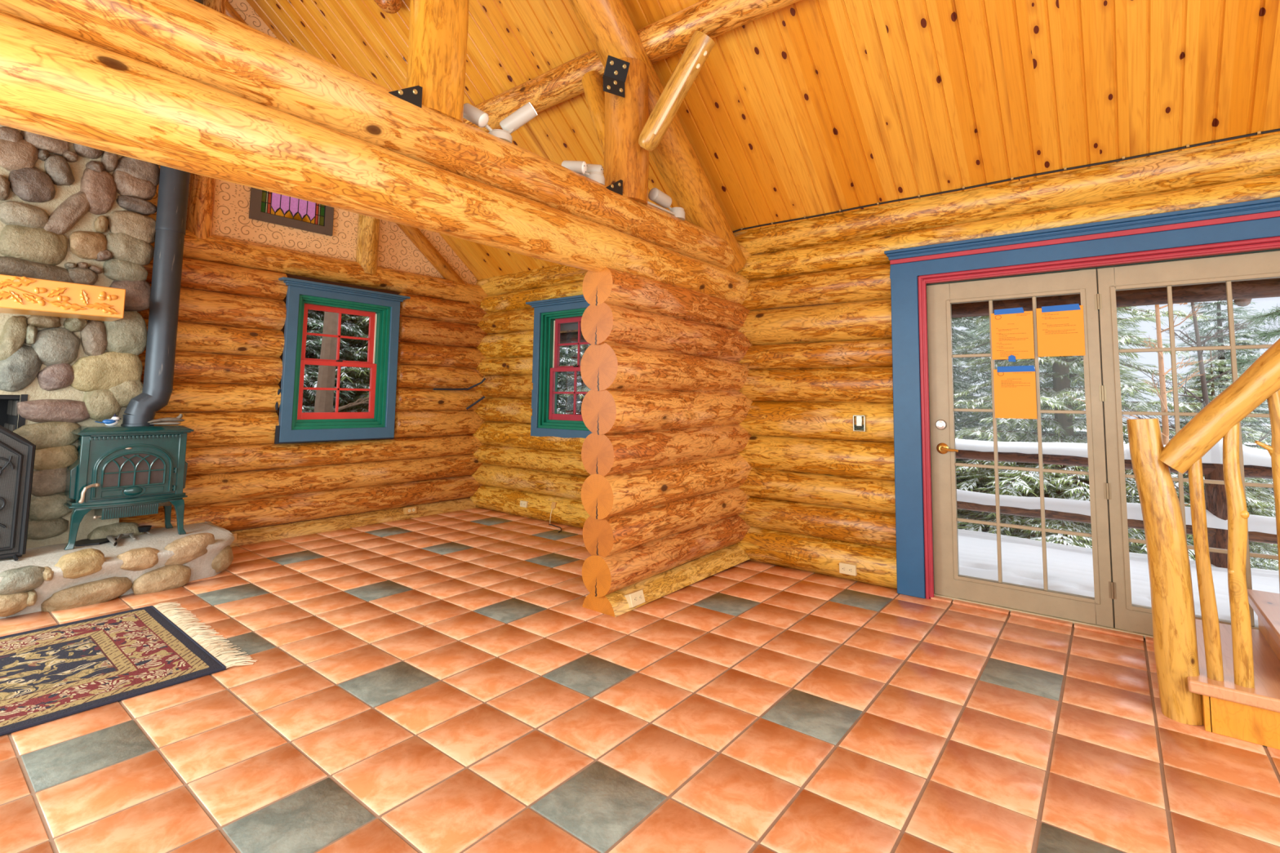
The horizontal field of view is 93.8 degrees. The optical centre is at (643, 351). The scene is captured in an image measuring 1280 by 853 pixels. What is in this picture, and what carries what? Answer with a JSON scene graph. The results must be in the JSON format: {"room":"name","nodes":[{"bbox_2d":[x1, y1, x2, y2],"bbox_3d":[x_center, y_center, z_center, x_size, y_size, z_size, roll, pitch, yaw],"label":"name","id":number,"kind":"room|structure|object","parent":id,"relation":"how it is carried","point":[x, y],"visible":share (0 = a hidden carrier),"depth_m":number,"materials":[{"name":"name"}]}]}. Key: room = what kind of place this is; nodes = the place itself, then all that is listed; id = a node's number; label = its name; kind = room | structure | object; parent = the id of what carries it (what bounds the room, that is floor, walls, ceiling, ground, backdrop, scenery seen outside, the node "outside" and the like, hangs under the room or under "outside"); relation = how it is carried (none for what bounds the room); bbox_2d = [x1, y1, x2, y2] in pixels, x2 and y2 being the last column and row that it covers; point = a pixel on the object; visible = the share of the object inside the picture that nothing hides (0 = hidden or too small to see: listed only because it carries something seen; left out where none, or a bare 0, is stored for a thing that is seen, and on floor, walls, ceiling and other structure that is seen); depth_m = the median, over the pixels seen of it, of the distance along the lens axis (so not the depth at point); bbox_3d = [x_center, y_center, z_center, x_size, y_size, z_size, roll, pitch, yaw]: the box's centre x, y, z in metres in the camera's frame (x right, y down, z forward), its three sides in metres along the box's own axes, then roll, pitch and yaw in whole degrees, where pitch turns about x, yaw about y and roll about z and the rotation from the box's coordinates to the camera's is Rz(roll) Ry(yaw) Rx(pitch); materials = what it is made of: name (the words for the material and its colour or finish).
{"room":"traditional dwelling","nodes":[
{"label":"traditional dwelling","id":0,"kind":"room"},
{"bbox_2d":[119,229,488,546],"bbox_3d":[-3.605,0.308,4.803,0.437,2.570,5.900,-3,-6,38],"label":"wall","id":1,"kind":"structure","parent":0,"point":[228,371],"depth_m":5.29,"materials":[{"name":"brown wood"}]},
{"bbox_2d":[186,0,228,239],"bbox_3d":[-3.598,-1.983,4.953,0.171,2.259,0.172,-3,-6,38],"label":"beam","id":2,"kind":"structure","parent":1,"relation":"on","point":[201,205],"depth_m":4.83,"materials":[{"name":"brown wood"}]},
{"bbox_2d":[231,533,236,542],"bbox_3d":[-3.399,1.533,4.885,0.064,0.077,0.130,-3,-6,38],"label":"wall outlet","id":3,"kind":"object","parent":1,"relation":"attached to","point":[233,534],"visible":0.16,"depth_m":4.91,"materials":[{"name":"beige plastic"}]},
{"bbox_2d":[274,276,410,444],"bbox_3d":[-2.869,0.128,5.686,0.268,1.452,1.200,-3,-6,38],"label":"window","id":4,"kind":"structure","parent":1,"relation":"in","point":[382,308],"depth_m":5.66,"materials":[{"name":"blue wood"}]},
{"bbox_2d":[355,213,379,275],"bbox_3d":[-2.747,-1.202,5.986,0.200,0.894,0.200,-3,-6,38],"label":"beam","id":5,"kind":"structure","parent":1,"relation":"on","point":[368,228],"depth_m":5.89,"materials":[{"name":"orange wood"}]},
{"bbox_2d":[403,506,417,514],"bbox_3d":[-2.404,1.642,6.171,0.064,0.072,0.120,-3,-6,38],"label":"wall outlet","id":6,"kind":"object","parent":1,"relation":"attached to","point":[407,510],"visible":1,"depth_m":6.15,"materials":[{"name":"beige plastic"}]},
{"bbox_2d":[146,0,476,284],"bbox_3d":[-3.670,-2.017,4.980,0.045,2.629,5.540,-3,-6,38],"label":"wall","id":7,"kind":"structure","parent":0,"point":[396,251],"depth_m":5.64,"materials":[{"name":"paint"}]},
{"bbox_2d":[248,186,333,235],"bbox_3d":[-3.200,-1.437,5.494,0.040,0.628,0.700,-3,-6,38],"label":"window","id":8,"kind":"structure","parent":7,"relation":"in","point":[268,206],"depth_m":5.46,"materials":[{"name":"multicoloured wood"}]},
{"bbox_2d":[204,0,480,306],"bbox_3d":[-2.783,-1.753,6.005,0.156,2.365,2.851,-3,-6,38],"label":"beam","id":9,"kind":"structure","parent":7,"relation":"attached to","point":[414,234],"depth_m":6.47,"materials":[{"name":"orange wood"}]},
{"bbox_2d":[0,507,1279,852],"bbox_3d":[-0.131,1.427,1.871,9.603,0.051,5.908,-3,-6,38],"label":"floor","id":10,"kind":"structure","parent":0,"point":[444,682],"depth_m":2.27,"materials":[{"name":"tile"}]},
{"bbox_2d":[0,521,234,618],"bbox_3d":[-4.025,1.337,3.354,1.016,0.362,2.959,-3,-6,38],"label":"stone hearth","id":11,"kind":"object","parent":10,"relation":"on","point":[49,578],"visible":0.97,"depth_m":3.68,"materials":[{"name":"beige stone"}]},
{"bbox_2d":[0,425,35,560],"bbox_3d":[-4.100,0.740,3.252,0.134,0.961,1.110,-3,-6,38],"label":"fire screen","id":12,"kind":"object","parent":11,"relation":"on","point":[17,454],"visible":1,"depth_m":3.62,"materials":[{"name":"metal"}]},
{"bbox_2d":[0,124,171,548],"bbox_3d":[-4.455,-0.965,3.769,0.593,4.586,2.647,-3,-6,38],"label":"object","id":13,"kind":"object","parent":11,"relation":"on","point":[70,212],"visible":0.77,"depth_m":4.03,"materials":[{"name":"beige stone"}]},
{"bbox_2d":[0,274,125,321],"bbox_3d":[-4.266,-0.388,3.328,0.384,0.203,2.069,-3,-6,38],"label":"mantel shelf","id":14,"kind":"object","parent":13,"relation":"attached to","point":[24,295],"visible":1,"depth_m":3.79,"materials":[{"name":"brown wood"}]},
{"bbox_2d":[74,537,116,546],"bbox_3d":[-3.717,1.289,4.062,0.227,0.012,0.220,5,-6,-41],"label":"metal plate","id":15,"kind":"object","parent":11,"relation":"on","point":[86,542],"visible":0.55,"depth_m":4.02,"materials":[{"name":"metal"}]},
{"bbox_2d":[106,531,150,546],"bbox_3d":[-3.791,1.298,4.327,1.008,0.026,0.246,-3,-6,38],"label":"iron bracket","id":16,"kind":"object","parent":11,"relation":"on","point":[110,538],"visible":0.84,"depth_m":4.10,"materials":[{"name":"grey metal"}]},
{"bbox_2d":[63,424,193,550],"bbox_3d":[-3.615,0.915,4.201,0.420,0.777,0.641,-3,-6,38],"label":"wood stove","id":17,"kind":"object","parent":11,"relation":"on","point":[118,471],"visible":0.99,"depth_m":4.08,"materials":[{"name":"green metal"}]},
{"bbox_2d":[94,413,120,426],"bbox_3d":[-3.676,0.474,4.115,0.052,0.086,0.140,-3,-6,38],"label":"bird","id":18,"kind":"object","parent":17,"relation":"on","point":[113,421],"visible":1,"depth_m":4.12},
{"bbox_2d":[120,0,203,426],"bbox_3d":[-3.557,-1.225,4.459,0.184,3.532,0.280,-3,-6,38],"label":"stovepipe","id":19,"kind":"object","parent":17,"relation":"on","point":[174,184],"visible":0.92,"depth_m":4.38,"materials":[{"name":"grey metal"}]},
{"bbox_2d":[147,413,184,425],"bbox_3d":[-3.466,0.497,4.349,0.074,0.080,0.216,-3,-6,38],"label":"gloves","id":20,"kind":"object","parent":17,"relation":"on","point":[171,420],"visible":1,"depth_m":4.34,"materials":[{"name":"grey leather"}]},
{"bbox_2d":[137,524,151,532],"bbox_3d":[-3.581,1.277,4.299,0.080,0.035,0.080,-3,-6,38],"label":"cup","id":21,"kind":"object","parent":11,"relation":"on","point":[142,528],"visible":1,"depth_m":4.28,"materials":[{"name":"black metal"}]},
{"bbox_2d":[0,601,257,736],"bbox_3d":[-3.057,1.384,2.255,1.296,0.021,2.432,-3,-6,39],"label":"rug","id":22,"kind":"object","parent":10,"relation":"on","point":[47,674],"visible":1,"depth_m":2.77,"materials":[{"name":"fabric"}]},
{"bbox_2d":[548,524,562,533],"bbox_3d":[-0.832,1.704,5.772,0.072,0.015,0.371,3,-5,-23],"label":"cable","id":23,"kind":"object","parent":10,"relation":"on","point":[548,524],"visible":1,"depth_m":5.79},
{"bbox_2d":[1126,418,1203,725],"bbox_3d":[2.167,0.884,2.488,0.138,1.202,0.195,5,-6,-42],"label":"newel post","id":24,"kind":"object","parent":10,"relation":"on","point":[1172,602],"visible":0.94,"depth_m":2.44,"materials":[{"name":"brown wood"}]},
{"bbox_2d":[1158,338,1279,474],"bbox_3d":[2.608,-0.147,2.206,1.144,1.268,0.125,-3,-6,38],"label":"stair handrail","id":25,"kind":"object","parent":24,"relation":"attached to","point":[1260,380],"visible":0.98,"depth_m":2.36,"materials":[{"name":"brown wood"}]},
{"bbox_2d":[1186,589,1279,750],"bbox_3d":[2.914,1.111,2.345,1.245,0.740,0.945,-3,-6,38],"label":"staircase","id":26,"kind":"structure","parent":10,"relation":"on","point":[1229,709],"depth_m":2.31,"materials":[{"name":"brown wood"}]},
{"bbox_2d":[1187,457,1223,681],"bbox_3d":[2.248,0.833,2.400,0.054,0.916,0.049,-5,-7,38],"label":"baluster","id":27,"kind":"object","parent":26,"relation":"on","point":[1210,619],"visible":0.93,"depth_m":2.38,"materials":[{"name":"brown wood"}]},
{"bbox_2d":[1222,422,1254,688],"bbox_3d":[2.328,0.759,2.342,0.068,1.056,0.059,-2,-5,38],"label":"baluster","id":28,"kind":"object","parent":26,"relation":"on","point":[1238,515],"visible":0.97,"depth_m":2.32,"materials":[{"name":"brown wood"}]},
{"bbox_2d":[1254,389,1279,592],"bbox_3d":[2.466,0.607,2.320,0.101,0.999,0.076,2,-5,-13],"label":"baluster","id":29,"kind":"object","parent":26,"relation":"on","point":[1273,401],"visible":0.88,"depth_m":2.33,"materials":[{"name":"brown wood"}]},
{"bbox_2d":[580,266,752,617],"bbox_3d":[0.262,0.568,4.235,0.321,2.062,1.806,-3,-6,38],"label":"wall partition","id":30,"kind":"structure","parent":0,"point":[664,408],"depth_m":3.85,"materials":[{"name":"brown wood"}]},
{"bbox_2d":[0,12,749,304],"bbox_3d":[-0.942,-0.690,2.778,0.303,0.305,5.850,-3,-6,38],"label":"tie beam","id":31,"kind":"structure","parent":30,"relation":"on","point":[53,84],"depth_m":2.12,"materials":[{"name":"orange wood"}]},
{"bbox_2d":[0,0,751,271],"bbox_3d":[-0.946,-0.967,2.787,0.281,0.283,5.820,-3,-6,38],"label":"tie beam","id":32,"kind":"structure","parent":31,"relation":"on","point":[191,39],"depth_m":2.29,"materials":[{"name":"orange wood"}]},
{"bbox_2d":[388,84,422,107],"bbox_3d":[-1.003,-1.087,2.531,0.013,0.126,0.150,-3,-6,38],"label":"steel gusset","id":33,"kind":"object","parent":32,"relation":"attached to","point":[413,95],"visible":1,"depth_m":2.55,"materials":[{"name":"black metal"}]},
{"bbox_2d":[405,0,468,122],"bbox_3d":[-0.952,-2.205,2.856,0.205,2.290,0.268,-3,-6,38],"label":"wooden post","id":34,"kind":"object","parent":32,"relation":"on","point":[437,28],"depth_m":2.69,"materials":[{"name":"orange wood"}]},
{"bbox_2d":[462,102,537,142],"bbox_3d":[-0.729,-1.171,3.023,0.383,0.230,0.152,4,-6,-34],"label":"spotlight","id":35,"kind":"object","parent":32,"relation":"on","point":[526,113],"visible":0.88,"depth_m":3.01,"materials":[{"name":"white metal"}]},
{"bbox_2d":[561,160,604,185],"bbox_3d":[-0.353,-1.067,3.553,0.163,0.141,0.269,-3,-6,38],"label":"spotlight","id":36,"kind":"object","parent":32,"relation":"on","point":[593,171],"visible":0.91,"depth_m":3.54,"materials":[{"name":"white metal"}]},
{"bbox_2d":[605,179,622,195],"bbox_3d":[-0.171,-0.988,3.602,0.013,0.126,0.150,-3,-6,38],"label":"steel gusset","id":37,"kind":"object","parent":32,"relation":"attached to","point":[616,187],"visible":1,"depth_m":3.62,"materials":[{"name":"black metal"}]},
{"bbox_2d":[603,57,648,204],"bbox_3d":[-0.112,-1.392,3.884,0.298,0.900,0.304,-3,-5,38],"label":"beam","id":38,"kind":"structure","parent":32,"relation":"on","point":[625,117],"depth_m":3.76,"materials":[{"name":"orange wood"}]},
{"bbox_2d":[581,71,604,155],"bbox_3d":[-0.266,-1.591,4.022,0.430,0.671,0.179,-4,-6,44],"label":"beam","id":39,"kind":"structure","parent":38,"relation":"attached to","point":[592,82],"depth_m":4.00,"materials":[{"name":"orange wood"}]},
{"bbox_2d":[603,54,630,97],"bbox_3d":[-0.163,-1.679,3.661,0.158,0.204,0.064,4,-6,-35],"label":"steel plate","id":40,"kind":"object","parent":38,"relation":"attached to","point":[615,71],"visible":1,"depth_m":3.67,"materials":[{"name":"black metal"}]},
{"bbox_2d":[638,30,715,151],"bbox_3d":[0.197,-1.569,3.630,0.498,0.656,0.145,-2,-5,30],"label":"beam","id":41,"kind":"structure","parent":38,"relation":"attached to","point":[697,51],"depth_m":3.58,"materials":[{"name":"brown wood"}]},
{"bbox_2d":[647,200,675,215],"bbox_3d":[0.010,-0.978,3.930,0.055,0.026,0.650,-3,-6,38],"label":"channel","id":42,"kind":"object","parent":32,"relation":"on","point":[648,202],"visible":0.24,"depth_m":4.04,"materials":[{"name":"white metal"}]},
{"bbox_2d":[648,187,684,220],"bbox_3d":[0.168,-1.010,4.130,0.116,0.153,0.344,-3,-6,38],"label":"spotlight","id":43,"kind":"object","parent":32,"relation":"on","point":[655,195],"visible":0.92,"depth_m":4.06,"materials":[{"name":"white metal"}]},
{"bbox_2d":[568,0,746,273],"bbox_3d":[-0.135,-1.927,3.893,0.296,2.489,2.960,-3,-6,38],"label":"beam","id":44,"kind":"structure","parent":31,"relation":"on","point":[607,24],"depth_m":4.15,"materials":[{"name":"orange wood"}]},
{"bbox_2d":[624,589,645,608],"bbox_3d":[-0.054,1.496,3.612,0.076,0.087,0.125,-3,-6,38],"label":"wall outlet","id":45,"kind":"object","parent":30,"relation":"attached to","point":[637,597],"visible":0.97,"depth_m":3.58,"materials":[{"name":"beige plastic"}]},
{"bbox_2d":[633,595,637,602],"bbox_3d":[-0.047,1.483,3.577,0.016,0.032,0.033,-3,-6,38],"label":"receptacle","id":46,"kind":"object","parent":45,"relation":"attached to","point":[635,597],"depth_m":3.58,"materials":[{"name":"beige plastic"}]},
{"bbox_2d":[246,0,1279,279],"bbox_3d":[0.800,-2.264,3.309,9.408,2.345,2.858,-3,-6,38],"label":"ceiling","id":47,"kind":"structure","parent":0,"point":[801,108],"depth_m":3.67,"materials":[{"name":"brown wood"}]},
{"bbox_2d":[373,0,401,13],"bbox_3d":[-2.042,-2.815,4.541,0.451,0.532,0.200,0,-5,6],"label":"beam","id":48,"kind":"structure","parent":47,"relation":"attached to","point":[391,6],"depth_m":4.47,"materials":[{"name":"brown wood"}]},
{"bbox_2d":[462,0,800,133],"bbox_3d":[0.806,-2.053,3.349,9.150,0.250,0.254,-3,-6,38],"label":"beam","id":49,"kind":"structure","parent":47,"relation":"attached to","point":[668,36],"depth_m":3.83,"materials":[{"name":"orange wood"}]},
{"bbox_2d":[470,133,1279,589],"bbox_3d":[1.660,0.270,4.295,9.250,2.739,0.317,-3,-6,38],"label":"wall","id":50,"kind":"structure","parent":0,"point":[817,325],"depth_m":4.38,"materials":[{"name":"brown wood"}]},
{"bbox_2d":[520,500,528,507],"bbox_3d":[-1.235,1.598,6.257,0.100,0.064,0.062,-3,-6,38],"label":"wall outlet","id":51,"kind":"object","parent":50,"relation":"attached to","point":[524,504],"visible":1,"depth_m":6.23,"materials":[{"name":"beige plastic"}]},
{"bbox_2d":[549,502,556,525],"bbox_3d":[-0.890,1.618,5.973,0.079,0.214,0.149,0,-5,8],"label":"phone jack","id":52,"kind":"object","parent":50,"relation":"attached to","point":[553,504],"visible":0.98,"depth_m":5.98,"materials":[{"name":"beige plastic"}]},
{"bbox_2d":[525,294,591,438],"bbox_3d":[-0.710,0.178,6.067,1.200,1.432,0.268,-3,-6,38],"label":"window","id":53,"kind":"structure","parent":50,"relation":"in","point":[548,314],"depth_m":6.26,"materials":[{"name":"blue wood"}]},
{"bbox_2d":[839,561,857,576],"bbox_3d":[1.432,1.516,4.175,0.115,0.074,0.062,-3,-6,38],"label":"wall outlet","id":54,"kind":"object","parent":50,"relation":"attached to","point":[844,568],"visible":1,"depth_m":4.15,"materials":[{"name":"beige plastic"}]},
{"bbox_2d":[848,567,853,573],"bbox_3d":[1.434,1.515,4.139,0.033,0.033,0.007,-3,-6,38],"label":"receptacle","id":55,"kind":"object","parent":54,"relation":"attached to","point":[850,569],"depth_m":4.14,"materials":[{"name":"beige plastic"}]},
{"bbox_2d":[853,415,866,431],"bbox_3d":[1.521,0.507,4.200,0.084,0.114,0.062,-3,-6,38],"label":"switch box","id":56,"kind":"object","parent":50,"relation":"attached to","point":[859,425],"visible":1,"depth_m":4.18,"materials":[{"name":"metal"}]},
{"bbox_2d":[856,416,862,426],"bbox_3d":[1.517,0.490,4.196,0.040,0.073,0.028,-3,-6,38],"label":"switch","id":57,"kind":"object","parent":56,"relation":"attached to","point":[859,419],"depth_m":4.18,"materials":[{"name":"plastic"}]},
{"bbox_2d":[560,277,1279,347],"bbox_3d":[1.919,-0.634,5.297,11.500,0.726,1.566,-3,-6,38],"label":"porch roof","id":58,"kind":"structure","parent":50,"relation":"attached to","point":[1242,291],"depth_m":4.28,"materials":[{"name":"brown wood"}]},
{"bbox_2d":[732,128,1279,232],"bbox_3d":[2.870,-1.078,3.268,5.514,0.063,0.036,-3,-6,38],"label":"cable","id":59,"kind":"object","parent":50,"relation":"attached to","point":[1260,132],"visible":0.95,"depth_m":3.64,"materials":[{"name":"gold metal"}]},
{"bbox_2d":[926,268,1116,627],"bbox_3d":[2.269,0.547,3.678,0.935,2.029,0.112,-3,-6,37],"label":"door","id":60,"kind":"structure","parent":50,"relation":"in","point":[1099,610],"depth_m":3.67,"materials":[{"name":"beige paint"}]},
{"bbox_2d":[991,306,1034,359],"bbox_3d":[2.288,-0.109,3.714,0.223,0.318,0.005,-3,-6,38],"label":"paper notice","id":61,"kind":"object","parent":60,"relation":"attached to","point":[1011,329],"visible":1,"depth_m":3.71,"materials":[{"name":"orange paper"}]},
{"bbox_2d":[1008,355,1015,361],"bbox_3d":[2.279,0.046,3.700,0.038,0.044,0.001,-3,-6,38],"label":"tape square","id":62,"kind":"object","parent":61,"relation":"attached to","point":[1011,358],"visible":1,"depth_m":3.70,"materials":[{"name":"blue plastic"}]},
{"bbox_2d":[993,365,1036,418],"bbox_3d":[2.286,0.252,3.682,0.222,0.323,0.005,-3,-6,38],"label":"paper notice","id":63,"kind":"object","parent":60,"relation":"attached to","point":[1015,387],"visible":1,"depth_m":3.68,"materials":[{"name":"orange paper"}]},
{"bbox_2d":[1035,303,1084,356],"bbox_3d":[2.481,-0.122,3.563,0.230,0.306,0.005,-3,-6,38],"label":"paper notice","id":64,"kind":"object","parent":60,"relation":"attached to","point":[1060,328],"visible":1,"depth_m":3.56,"materials":[{"name":"orange paper"}]},
{"bbox_2d":[884,196,1279,643],"bbox_3d":[2.651,0.419,3.440,2.310,2.290,0.330,-3,-6,38],"label":"trim","id":65,"kind":"structure","parent":50,"relation":"attached to","point":[1248,227],"depth_m":3.75,"materials":[{"name":"blue paint"}]},
{"bbox_2d":[1097,250,1279,635],"bbox_3d":[3.003,0.512,3.135,0.918,2.029,0.051,-3,-6,38],"label":"door","id":66,"kind":"structure","parent":50,"relation":"in","point":[1130,617],"depth_m":3.30,"materials":[{"name":"beige paint"}]},
{"label":"outside","id":67,"kind":"structure","parent":0,"visible":0},
{"bbox_2d":[556,401,1278,570],"bbox_3d":[4.662,2.226,13.115,62.000,3.660,52.000,-3,-6,38],"label":"snowy ground","id":68,"kind":"structure","parent":67,"point":[1250,443],"depth_m":20.26,"materials":[{"name":"white snow"}]},
{"bbox_2d":[302,310,369,412],"bbox_3d":[-5.733,-0.555,9.070,4.329,8.880,4.585,1,-5,-1],"label":"conifer tree","id":69,"kind":"object","parent":68,"relation":"on","point":[308,380],"visible":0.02,"depth_m":8.97,"materials":[{"name":"green plant"}]},
{"bbox_2d":[302,309,369,412],"bbox_3d":[-5.602,-0.923,10.519,5.294,10.253,4.999,4,-6,-35],"label":"conifer tree","id":70,"kind":"object","parent":68,"relation":"on","point":[346,327],"visible":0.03,"depth_m":9.68,"materials":[{"name":"green plant"}]},
{"bbox_2d":[302,311,370,412],"bbox_3d":[-4.226,-0.238,10.211,5.058,8.737,4.968,2,-5,-18],"label":"conifer tree","id":71,"kind":"object","parent":68,"relation":"on","point":[348,371],"visible":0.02,"depth_m":9.67,"materials":[{"name":"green plant"}]},
{"bbox_2d":[306,315,368,411],"bbox_3d":[-5.898,-0.818,12.732,5.520,10.691,5.212,-2,-6,32],"label":"conifer tree","id":72,"kind":"object","parent":68,"relation":"on","point":[362,359],"visible":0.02,"depth_m":11.91,"materials":[{"name":"green plant"}]},
{"bbox_2d":[313,311,368,412],"bbox_3d":[-3.945,-0.149,8.032,0.759,7.004,0.330,5,-6,-41],"label":"pine tree","id":73,"kind":"object","parent":68,"relation":"on","point":[326,374],"visible":0.23,"depth_m":7.74,"materials":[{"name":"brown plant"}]},
{"bbox_2d":[557,352,582,411],"bbox_3d":[-3.468,0.205,13.881,5.084,8.783,4.994,0,-5,11],"label":"conifer tree","id":74,"kind":"object","parent":68,"relation":"on","point":[561,356],"visible":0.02,"depth_m":14.13,"materials":[{"name":"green plant"}]},
{"bbox_2d":[556,346,583,414],"bbox_3d":[-3.159,-0.453,12.072,4.621,9.478,4.894,-4,-6,43],"label":"conifer tree","id":75,"kind":"object","parent":68,"relation":"on","point":[559,375],"visible":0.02,"depth_m":12.21,"materials":[{"name":"green plant"}]},
{"bbox_2d":[556,345,586,414],"bbox_3d":[-1.851,0.280,15.584,4.536,8.785,4.283,-1,-5,21],"label":"conifer tree","id":76,"kind":"object","parent":68,"relation":"on","point":[562,363],"visible":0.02,"depth_m":15.04,"materials":[{"name":"green plant"}]},
{"bbox_2d":[556,343,591,414],"bbox_3d":[-0.835,0.330,13.606,4.845,8.369,4.758,1,-5,-5],"label":"conifer tree","id":77,"kind":"object","parent":68,"relation":"on","point":[584,388],"visible":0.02,"depth_m":13.41,"materials":[{"name":"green plant"}]},
{"bbox_2d":[951,319,991,481],"bbox_3d":[6.283,0.463,14.201,4.905,8.627,4.994,3,-5,-22],"label":"conifer tree","id":78,"kind":"object","parent":68,"relation":"on","point":[962,335],"visible":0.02,"depth_m":13.44,"materials":[{"name":"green plant"}]},
{"bbox_2d":[951,316,1053,537],"bbox_3d":[4.831,-0.200,10.877,4.486,9.201,4.751,1,-5,-2],"label":"conifer tree","id":79,"kind":"object","parent":68,"relation":"on","point":[959,321],"visible":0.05,"depth_m":10.12,"materials":[{"name":"green plant"}]},
{"bbox_2d":[952,315,1139,519],"bbox_3d":[7.845,-0.036,12.142,4.399,9.023,4.659,1,-5,-4],"label":"conifer tree","id":80,"kind":"object","parent":68,"relation":"on","point":[966,380],"visible":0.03,"depth_m":11.90,"materials":[{"name":"green plant"}]},
{"bbox_2d":[953,305,1275,560],"bbox_3d":[5.870,0.111,8.384,4.632,8.001,4.549,1,-5,-6],"label":"conifer tree","id":81,"kind":"object","parent":68,"relation":"on","point":[1066,486],"visible":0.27,"depth_m":7.97,"materials":[{"name":"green plant"}]},
{"bbox_2d":[1068,302,1213,506],"bbox_3d":[5.485,0.848,6.511,1.691,4.621,1.094,5,-6,-42],"label":"pine tree","id":82,"kind":"object","parent":68,"relation":"on","point":[1162,396],"visible":0.38,"depth_m":6.45,"materials":[{"name":"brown plant"}]},
{"bbox_2d":[1075,302,1271,502],"bbox_3d":[6.500,1.208,6.721,2.582,3.960,2.764,-3,-6,38],"label":"bare tree","id":83,"kind":"object","parent":68,"relation":"on","point":[1205,401],"visible":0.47,"depth_m":6.67,"materials":[{"name":"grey plant"}]},
{"bbox_2d":[1141,300,1278,555],"bbox_3d":[9.332,1.210,9.542,2.717,5.261,2.565,-2,-5,29],"label":"conifer tree","id":84,"kind":"object","parent":68,"relation":"on","point":[1220,342],"visible":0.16,"depth_m":9.54,"materials":[{"name":"green plant"}]},
{"bbox_2d":[1143,350,1278,570],"bbox_3d":[7.310,1.667,7.582,1.975,3.412,1.940,0,-5,5],"label":"conifer tree","id":85,"kind":"object","parent":68,"relation":"on","point":[1260,547],"visible":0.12,"depth_m":7.39,"materials":[{"name":"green plant"}]},
{"bbox_2d":[1183,333,1274,509],"bbox_3d":[11.655,1.839,11.654,2.774,4.792,2.725,1,-5,-7],"label":"conifer tree","id":86,"kind":"object","parent":68,"relation":"on","point":[1243,340],"visible":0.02,"depth_m":11.64,"materials":[{"name":"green plant"}]},
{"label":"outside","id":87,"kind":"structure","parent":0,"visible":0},
{"bbox_2d":[965,306,1279,374],"bbox_3d":[4.960,-0.181,6.226,2.917,1.435,0.277,-3,-6,38],"label":"pine bough","id":88,"kind":"object","parent":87,"point":[1256,317],"visible":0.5,"depth_m":5.60,"materials":[{"name":"green plant"}]},
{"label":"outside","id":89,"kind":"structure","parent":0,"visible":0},
{"bbox_2d":[957,528,1279,625],"bbox_3d":[2.083,1.807,5.348,11.500,0.261,2.150,-3,-6,38],"label":"snow","id":90,"kind":"object","parent":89,"point":[1069,567],"visible":0.09,"depth_m":4.50,"materials":[{"name":"white snow"}]},
{"bbox_2d":[955,438,1277,568],"bbox_3d":[2.695,1.571,6.150,11.500,1.639,0.209,-3,-6,38],"label":"deck railing","id":91,"kind":"object","parent":90,"relation":"on","point":[1257,464],"visible":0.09,"depth_m":5.21,"materials":[{"name":"brown wood"}]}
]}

